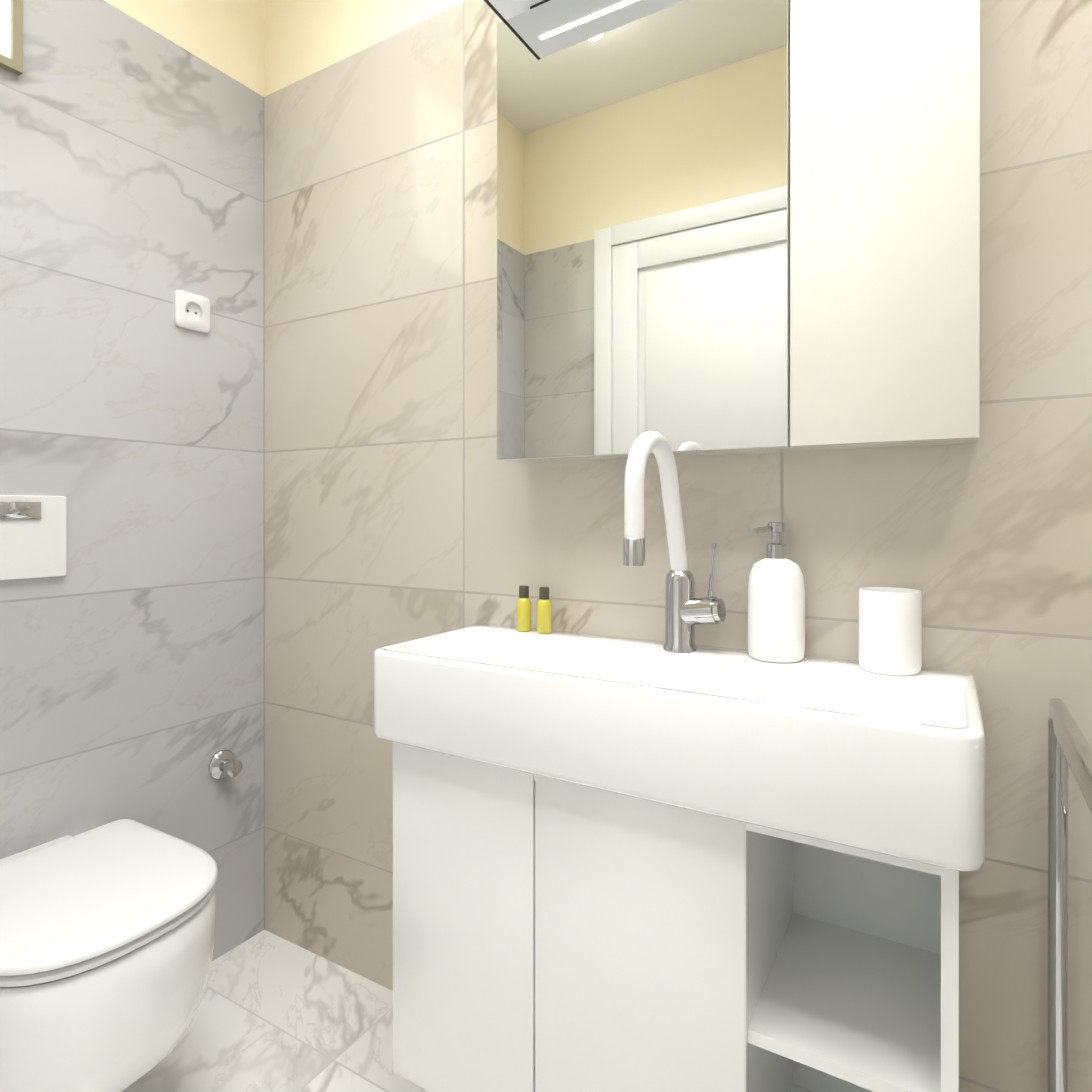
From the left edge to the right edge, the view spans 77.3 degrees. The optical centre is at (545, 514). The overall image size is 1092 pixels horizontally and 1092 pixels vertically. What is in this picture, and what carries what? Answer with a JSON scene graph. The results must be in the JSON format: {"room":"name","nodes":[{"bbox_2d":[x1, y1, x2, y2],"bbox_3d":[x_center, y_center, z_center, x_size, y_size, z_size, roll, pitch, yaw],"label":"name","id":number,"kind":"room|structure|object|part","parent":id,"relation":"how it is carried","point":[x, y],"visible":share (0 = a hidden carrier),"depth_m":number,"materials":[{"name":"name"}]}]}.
{"room":"bathroom","nodes":[
{"label":"bathroom","id":0,"kind":"room"},
{"bbox_2d":[104,0,264,96],"bbox_3d":[-1.177,-0.250,1.091,0.140,2.600,1.580,0,0,31],"label":"wall","id":1,"kind":"structure","parent":0,"point":[226,37],"depth_m":1.62,"materials":[{"name":"beige paint"}]},
{"bbox_2d":[0,0,22,75],"bbox_3d":[-1.098,-1.107,1.051,0.014,0.585,0.495,0,0,31],"label":"window","id":2,"kind":"structure","parent":1,"relation":"in","point":[11,35],"depth_m":1.25,"materials":[{"name":"white"}]},
{"bbox_3d":[-1.103,-1.107,1.054,0.004,0.553,0.463,0,0,31],"label":"glass","id":3,"kind":"part","parent":2,"relation":"part of","materials":[{"name":"white"}]},
{"bbox_3d":[-1.098,-0.823,1.052,0.014,0.016,0.463,0,0,31],"label":"frame","id":4,"kind":"part","parent":2,"relation":"part of","materials":[{"name":"beige"}]},
{"bbox_3d":[-0.976,-1.108,1.257,0.014,0.585,0.016,0,0,31],"label":"frame","id":5,"kind":"part","parent":2,"relation":"part of","materials":[{"name":"beige"}]},
{"bbox_2d":[0,0,264,960],"bbox_3d":[-1.077,0.000,1.113,0.010,2.100,1.420,0,0,31],"label":"wall tiles","id":6,"kind":"structure","parent":1,"relation":"attached to","point":[130,410],"depth_m":1.45,"materials":[{"name":"tile"}]},
{"bbox_2d":[0,495,66,580],"bbox_3d":[-0.998,0.042,1.222,0.015,0.155,0.248,0,0,31],"label":"flush plate","id":7,"kind":"object","parent":6,"relation":"attached to","point":[33,536],"visible":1,"depth_m":1.28,"materials":[{"name":"white plastic"}]},
{"bbox_2d":[0,818,217,1091],"bbox_3d":[-0.787,0.777,1.129,0.472,0.350,0.362,0,0,31],"label":"toilet","id":8,"kind":"object","parent":6,"relation":"attached to","point":[107,937],"visible":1,"depth_m":1.02,"materials":[{"name":"white ceramic"}]},
{"bbox_3d":[-0.757,0.631,1.111,0.393,0.013,0.357,0,0,31],"label":"seat","id":9,"kind":"part","parent":8,"relation":"part of","materials":[{"name":"white plastic"}]},
{"bbox_3d":[-0.757,0.611,1.111,0.403,0.017,0.362,0,0,31],"label":"lid","id":10,"kind":"part","parent":8,"relation":"part of","materials":[{"name":"white plastic"}]},
{"bbox_2d":[174,290,209,332],"bbox_3d":[-0.804,-0.461,1.553,0.011,0.082,0.082,0,0,31],"label":"electrical outlet","id":11,"kind":"object","parent":6,"relation":"attached to","point":[191,311],"visible":1,"depth_m":1.55,"materials":[{"name":"white plastic"}]},
{"bbox_2d":[208,750,241,779],"bbox_3d":[-0.747,0.594,1.607,0.056,0.068,0.068,0,0,31],"label":"valve","id":12,"kind":"object","parent":6,"relation":"attached to","point":[223,764],"visible":1,"depth_m":1.60,"materials":[{"name":"silver metal"}]},
{"bbox_2d":[124,930,420,1091],"bbox_3d":[-0.191,1.101,0.591,2.350,0.100,1.720,0,0,31],"label":"floor","id":13,"kind":"structure","parent":0,"point":[275,1013],"depth_m":1.39,"materials":[{"name":"tile"}]},
{"bbox_2d":[374,624,984,1091],"bbox_3d":[0.154,0.634,1.024,0.840,0.832,0.319,0,0,31],"label":"bathroom vanity","id":14,"kind":"object","parent":13,"relation":"on","point":[628,864],"visible":1,"depth_m":0.91,"materials":[{"name":"white ceramic"}]},
{"bbox_3d":[-0.128,0.631,1.039,0.265,0.535,0.017,0,0,31],"label":"door","id":15,"kind":"part","parent":14,"relation":"part of","materials":[{"name":"white"}]},
{"bbox_2d":[517,585,530,631],"bbox_3d":[-0.041,0.175,1.273,0.028,0.084,0.028,0,0,31],"label":"bottle","id":16,"kind":"object","parent":14,"relation":"on","point":[523,613],"visible":0.98,"depth_m":1.26,"materials":[{"name":"yellow plastic"}]},
{"bbox_2d":[537,587,551,633],"bbox_3d":[-0.003,0.175,1.251,0.028,0.084,0.028,0,0,31],"label":"bottle","id":17,"kind":"object","parent":14,"relation":"on","point":[544,615],"visible":1,"depth_m":1.24,"materials":[{"name":"yellow plastic"}]},
{"bbox_3d":[0.115,0.631,0.895,0.294,0.535,0.017,0,0,31],"label":"door","id":18,"kind":"part","parent":14,"relation":"part of","materials":[{"name":"white wood"}]},
{"bbox_2d":[623,431,725,652],"bbox_3d":[0.191,0.048,1.012,0.099,0.339,0.227,0,0,31],"label":"faucet","id":19,"kind":"object","parent":14,"relation":"on","point":[686,611],"visible":1,"depth_m":1.05,"materials":[{"name":"silver metal"}]},
{"bbox_3d":[0.168,-0.013,1.018,0.027,0.217,0.211,0,0,31],"label":"spout","id":20,"kind":"part","parent":19,"relation":"part of","materials":[{"name":"white plastic"}]},
{"bbox_3d":[0.259,0.092,1.066,0.015,0.093,0.009,0,0,31],"label":"lever","id":21,"kind":"part","parent":19,"relation":"part of","materials":[{"name":"silver metal"}]},
{"bbox_2d":[374,624,984,871],"bbox_3d":[0.154,0.289,1.024,0.840,0.142,0.319,0,0,31],"label":"sink","id":22,"kind":"object","parent":14,"relation":"in","point":[831,752],"depth_m":0.87,"materials":[{"name":"white ceramic"}]},
{"bbox_2d":[748,522,804,662],"bbox_3d":[0.349,0.115,1.034,0.082,0.206,0.082,0,0,31],"label":"soap dispenser","id":23,"kind":"object","parent":14,"relation":"on","point":[776,611],"visible":1,"depth_m":1.00,"materials":[{"name":"white"}]},
{"bbox_2d":[859,587,921,675],"bbox_3d":[0.481,0.162,0.956,0.079,0.112,0.079,0,0,31],"label":"tumbler","id":24,"kind":"object","parent":14,"relation":"on","point":[890,630],"visible":0.98,"depth_m":0.92,"materials":[{"name":"white ceramic"}]},
{"bbox_2d":[1047,698,1091,1091],"bbox_3d":[0.618,0.643,0.637,0.260,0.814,0.485,0,0,31],"label":"towel rail","id":25,"kind":"object","parent":13,"relation":"on","point":[1069,745],"visible":1,"depth_m":0.86,"materials":[{"name":"silver metal"}]},
{"bbox_3d":[0.649,0.651,0.866,0.021,0.782,0.021,0,0,31],"label":"post","id":26,"kind":"part","parent":25,"relation":"part of","materials":[{"name":"silver metal"}]},
{"bbox_3d":[0.544,0.256,0.688,0.016,0.040,0.435,0,0,31],"label":"arm","id":27,"kind":"part","parent":25,"relation":"part of"},
{"bbox_2d":[265,0,465,95],"bbox_3d":[0.212,-0.250,1.268,2.350,2.600,0.140,0,0,31],"label":"wall","id":28,"kind":"structure","parent":0,"point":[304,38],"depth_m":1.62,"materials":[{"name":"beige paint"}]},
{"bbox_2d":[264,0,1091,1091],"bbox_3d":[0.174,0.000,1.204,2.070,2.100,0.010,0,0,31],"label":"wall tiles","id":29,"kind":"structure","parent":28,"relation":"attached to","point":[402,504],"depth_m":1.30,"materials":[{"name":"tile"}]},
{"bbox_2d":[497,0,979,463],"bbox_3d":[0.254,-0.494,1.092,0.741,0.792,0.098,0,0,31],"label":"upper cabinet","id":30,"kind":"object","parent":28,"relation":"attached to","point":[729,227],"visible":1,"depth_m":1.02,"materials":[{"name":"white"}]},
{"bbox_2d":[484,0,549,20],"bbox_3d":[0.118,-0.908,1.080,0.523,0.034,0.235,0,0,31],"label":"lamp","id":31,"kind":"object","parent":30,"relation":"attached to","point":[503,10],"visible":0.1,"depth_m":1.22,"materials":[{"name":"white"}]},
{"bbox_3d":[0.129,-0.494,1.111,0.505,0.790,0.003,0,0,31],"label":"glass","id":32,"kind":"part","parent":30,"relation":"part of","materials":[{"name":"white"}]}
]}

